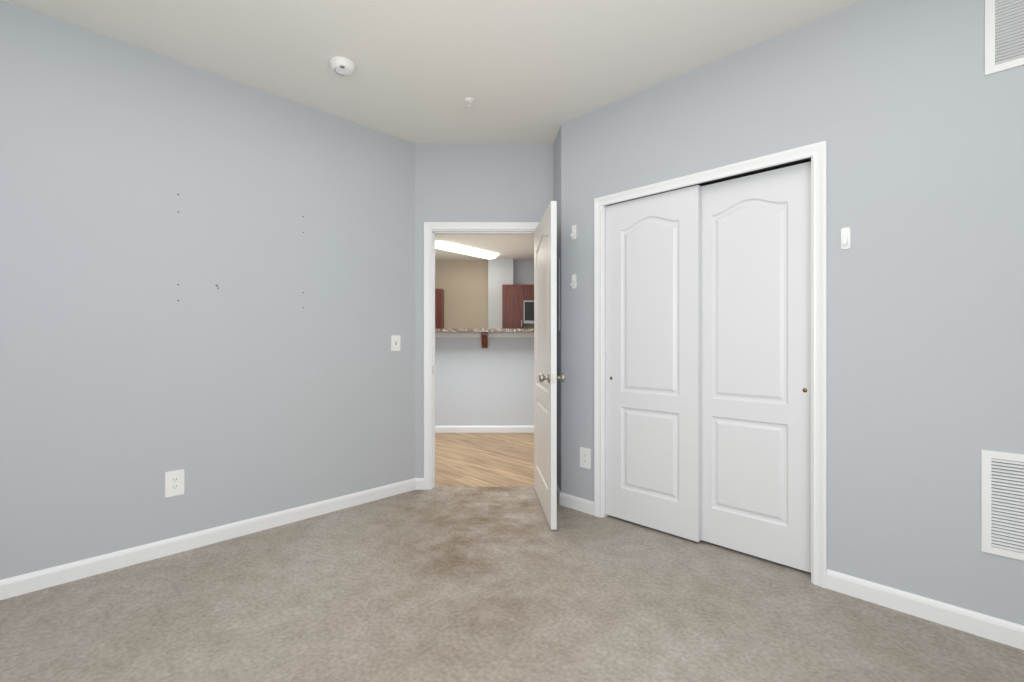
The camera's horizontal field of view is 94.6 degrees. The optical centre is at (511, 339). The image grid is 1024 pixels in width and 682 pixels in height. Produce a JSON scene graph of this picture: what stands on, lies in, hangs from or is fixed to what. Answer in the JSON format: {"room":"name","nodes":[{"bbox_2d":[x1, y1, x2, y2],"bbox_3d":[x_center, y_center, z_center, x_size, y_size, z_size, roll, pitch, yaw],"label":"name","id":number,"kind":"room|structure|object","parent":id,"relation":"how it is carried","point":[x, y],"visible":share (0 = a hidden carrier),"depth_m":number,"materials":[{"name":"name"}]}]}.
{"room":"empty bedroom","nodes":[
{"label":"empty bedroom","id":0,"kind":"room"},
{"bbox_2d":[0,0,414,579],"bbox_3d":[-1.991,-0.185,2.595,0.120,2.940,3.600,0,0,45],"label":"wall","id":1,"kind":"structure","parent":0,"point":[251,387],"depth_m":2.65,"materials":[{"name":"blue paint"}]},
{"bbox_2d":[165,469,183,497],"bbox_3d":[-1.873,0.797,2.625,0.007,0.140,0.088,0,0,45],"label":"outlet","id":2,"kind":"object","parent":1,"relation":"attached to","point":[174,483],"visible":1,"depth_m":2.62,"materials":[{"name":"white plastic"}]},
{"bbox_2d":[391,335,400,350],"bbox_3d":[-0.886,0.025,3.619,0.016,0.120,0.079,0,0,45],"label":"light switch","id":3,"kind":"object","parent":1,"relation":"attached to","point":[395,342],"visible":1,"depth_m":3.62,"materials":[{"name":"white plastic"}]},
{"bbox_2d":[4,0,862,260],"bbox_3d":[-0.272,-1.603,5.883,11.288,0.104,11.255,0,0,45],"label":"ceiling","id":4,"kind":"structure","parent":0,"point":[529,71],"depth_m":2.52,"materials":[{"name":"paint"}]},
{"bbox_2d":[329,56,355,75],"bbox_3d":[-0.955,-1.532,2.661,0.140,0.046,0.140,0,0,45],"label":"smoke detector","id":5,"kind":"object","parent":4,"relation":"attached to","point":[342,66],"visible":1,"depth_m":2.62,"materials":[{"name":"white plastic"}]},
{"bbox_2d":[435,241,498,258],"bbox_3d":[-0.779,-1.509,8.069,0.320,0.080,1.550,0,0,38],"label":"ceiling light fixture","id":6,"kind":"object","parent":4,"relation":"attached to","point":[453,247],"visible":0.92,"depth_m":7.89,"materials":[{"name":"white plastic"}]},
{"bbox_2d":[464,97,473,106],"bbox_3d":[-0.279,-1.535,3.064,0.064,0.040,0.064,0,0,45],"label":"sprinkler","id":7,"kind":"object","parent":4,"relation":"attached to","point":[469,100],"visible":1,"depth_m":3.06,"materials":[{"name":"white plastic"}]},
{"bbox_2d":[435,433,533,486],"bbox_3d":[-0.290,1.236,6.783,8.200,0.097,5.940,0,0,0],"label":"floor","id":8,"kind":"structure","parent":0,"point":[484,459],"depth_m":4.69,"materials":[{"name":"brown wood"}]},
{"bbox_2d":[435,329,533,331],"bbox_3d":[-0.484,-0.118,5.992,5.800,0.038,0.420,0,0,0],"label":"countertop","id":9,"kind":"structure","parent":0,"point":[484,330],"depth_m":5.78,"materials":[{"name":"stone"}]},
{"bbox_2d":[415,144,553,477],"bbox_3d":[-0.234,-0.185,3.813,1.370,2.940,0.120,0,0,0],"label":"wall","id":10,"kind":"structure","parent":0,"point":[484,182],"depth_m":3.75,"materials":[{"name":"blue paint"}]},
{"bbox_2d":[424,222,538,489],"bbox_3d":[-0.210,0.150,3.813,0.885,2.070,0.120,0,0,0],"label":"door jamb","id":11,"kind":"structure","parent":10,"relation":"in","point":[433,232],"depth_m":3.77,"materials":[{"name":"white wood"}]},
{"bbox_2d":[534,201,565,529],"bbox_3d":[0.226,0.158,3.337,0.169,2.030,0.858,0,0,-4],"label":"bedroom door","id":12,"kind":"structure","parent":11,"relation":"attached to","point":[546,377],"depth_m":3.11,"materials":[{"name":"white wood"}]},
{"bbox_2d":[435,260,533,328],"bbox_3d":[-0.307,-0.185,9.303,8.200,2.940,0.100,0,0,0],"label":"wall","id":13,"kind":"structure","parent":0,"point":[463,285],"depth_m":9.25,"materials":[{"name":"paint"}]},
{"bbox_2d":[435,289,443,328],"bbox_3d":[-1.691,-0.575,9.060,0.730,0.780,0.364,0,0,0],"label":"upper cabinet","id":14,"kind":"object","parent":13,"relation":"attached to","point":[439,308],"visible":0.19,"depth_m":8.91,"materials":[{"name":"brown wood"}]},
{"bbox_2d":[502,284,522,328],"bbox_3d":[0.014,-0.615,9.072,0.400,0.860,0.364,0,0,0],"label":"upper cabinet","id":15,"kind":"object","parent":13,"relation":"attached to","point":[512,306],"visible":0.88,"depth_m":8.92,"materials":[{"name":"brown wood"}]},
{"bbox_2d":[523,285,533,300],"bbox_3d":[0.595,-0.892,9.076,0.759,0.305,0.364,0,0,0],"label":"upper cabinet","id":16,"kind":"object","parent":13,"relation":"attached to","point":[528,292],"visible":0.31,"depth_m":8.92,"materials":[{"name":"brown wood"}]},
{"bbox_2d":[523,301,533,323],"bbox_3d":[0.595,-0.520,9.043,0.757,0.430,0.430,0,0,0],"label":"microwave","id":17,"kind":"object","parent":16,"relation":"attached to","point":[528,312],"visible":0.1,"depth_m":8.85,"materials":[{"name":"silver metal"}]},
{"bbox_2d":[435,332,533,425],"bbox_3d":[-0.485,0.594,6.082,5.800,1.382,0.138,0,0,0],"label":"wall","id":18,"kind":"structure","parent":0,"point":[477,384],"depth_m":6.03,"materials":[{"name":"paint"}]},
{"bbox_2d":[435,426,533,432],"bbox_3d":[-0.485,1.141,6.024,5.800,0.088,0.014,0,0,0],"label":"baseboard","id":19,"kind":"structure","parent":18,"relation":"attached to","point":[484,429],"depth_m":6.02,"materials":[{"name":"white wood"}]},
{"bbox_2d":[481,332,487,347],"bbox_3d":[-0.347,0.006,5.933,0.074,0.204,0.200,0,0,0],"label":"corbel","id":20,"kind":"object","parent":18,"relation":"attached to","point":[484,337],"visible":1,"depth_m":5.95,"materials":[{"name":"brown wood"}]},
{"bbox_2d":[488,259,512,328],"bbox_3d":[-0.216,-0.185,9.143,0.480,2.740,0.220,0,0,0],"label":"wall","id":21,"kind":"structure","parent":0,"point":[500,272],"depth_m":9.03,"materials":[{"name":"paint"}]},
{"bbox_2d":[0,486,1023,681],"bbox_3d":[-0.018,1.235,1.591,4.100,0.100,4.700,0,0,45],"label":"floor","id":22,"kind":"structure","parent":0,"point":[471,584],"depth_m":2.04,"materials":[{"name":"grey carpet"}]},
{"bbox_2d":[554,126,560,490],"bbox_3d":[0.402,-0.185,3.593,0.120,2.940,0.378,0,0,-4],"label":"wall","id":23,"kind":"structure","parent":0,"point":[557,170],"depth_m":3.52,"materials":[{"name":"blue paint"}]},
{"bbox_2d":[557,258,559,330],"bbox_3d":[0.339,-0.330,3.582,0.008,0.530,0.250,0,0,-4],"label":"wall","id":24,"kind":"structure","parent":23,"relation":"attached to","point":[558,294],"depth_m":3.47,"materials":[{"name":"grey"}]},
{"bbox_2d":[561,0,1023,625],"bbox_3d":[1.527,-0.185,2.328,3.175,2.940,0.120,0,0,45],"label":"wall","id":25,"kind":"structure","parent":0,"point":[909,112],"depth_m":2.10,"materials":[{"name":"blue paint"}]},
{"bbox_2d":[0,478,1023,649],"bbox_3d":[-0.216,1.141,1.391,4.100,0.088,4.138,0,0,45],"label":"baseboard","id":26,"kind":"structure","parent":25,"relation":"attached to","point":[982,625],"depth_m":2.33,"materials":[{"name":"white wood"}]},
{"bbox_2d":[570,225,575,239],"bbox_3d":[0.425,-0.754,3.306,0.036,0.100,0.035,0,0,45],"label":"hook","id":27,"kind":"object","parent":25,"relation":"attached to","point":[573,235],"visible":1,"depth_m":3.31,"materials":[{"name":"white plastic"}]},
{"bbox_2d":[570,274,575,288],"bbox_3d":[0.425,-0.409,3.306,0.036,0.100,0.035,0,0,45],"label":"hook","id":28,"kind":"object","parent":25,"relation":"attached to","point":[573,284],"visible":0.98,"depth_m":3.31,"materials":[{"name":"white plastic"}]},
{"bbox_2d":[580,447,590,468],"bbox_3d":[0.503,0.813,3.249,0.088,0.140,0.007,0,0,45],"label":"outlet","id":29,"kind":"object","parent":25,"relation":"attached to","point":[585,457],"visible":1,"depth_m":3.25,"materials":[{"name":"white plastic"}]},
{"bbox_2d":[594,140,826,588],"bbox_3d":[1.072,0.117,2.764,1.327,2.135,0.139,0,0,45],"label":"closet door","id":30,"kind":"structure","parent":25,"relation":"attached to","point":[604,362],"depth_m":2.68,"materials":[{"name":"white wood"}]},
{"bbox_2d":[841,227,850,248],"bbox_3d":[1.549,-0.474,2.198,0.036,0.100,0.035,0,0,45],"label":"hook","id":31,"kind":"object","parent":25,"relation":"attached to","point":[846,238],"visible":1,"depth_m":2.20,"materials":[{"name":"white plastic"}]},
{"bbox_2d":[981,450,1023,560],"bbox_3d":[2.021,0.643,1.750,0.400,0.405,0.011,0,0,45],"label":"air vent","id":32,"kind":"object","parent":25,"relation":"in","point":[1002,503],"visible":1,"depth_m":1.85,"materials":[{"name":"white metal"}]},
{"bbox_2d":[985,0,1023,75],"bbox_3d":[2.028,-1.239,1.743,0.400,0.370,0.011,0,0,45],"label":"air vent","id":33,"kind":"object","parent":25,"relation":"in","point":[1004,34],"visible":1,"depth_m":1.85,"materials":[{"name":"white metal"}]}
]}

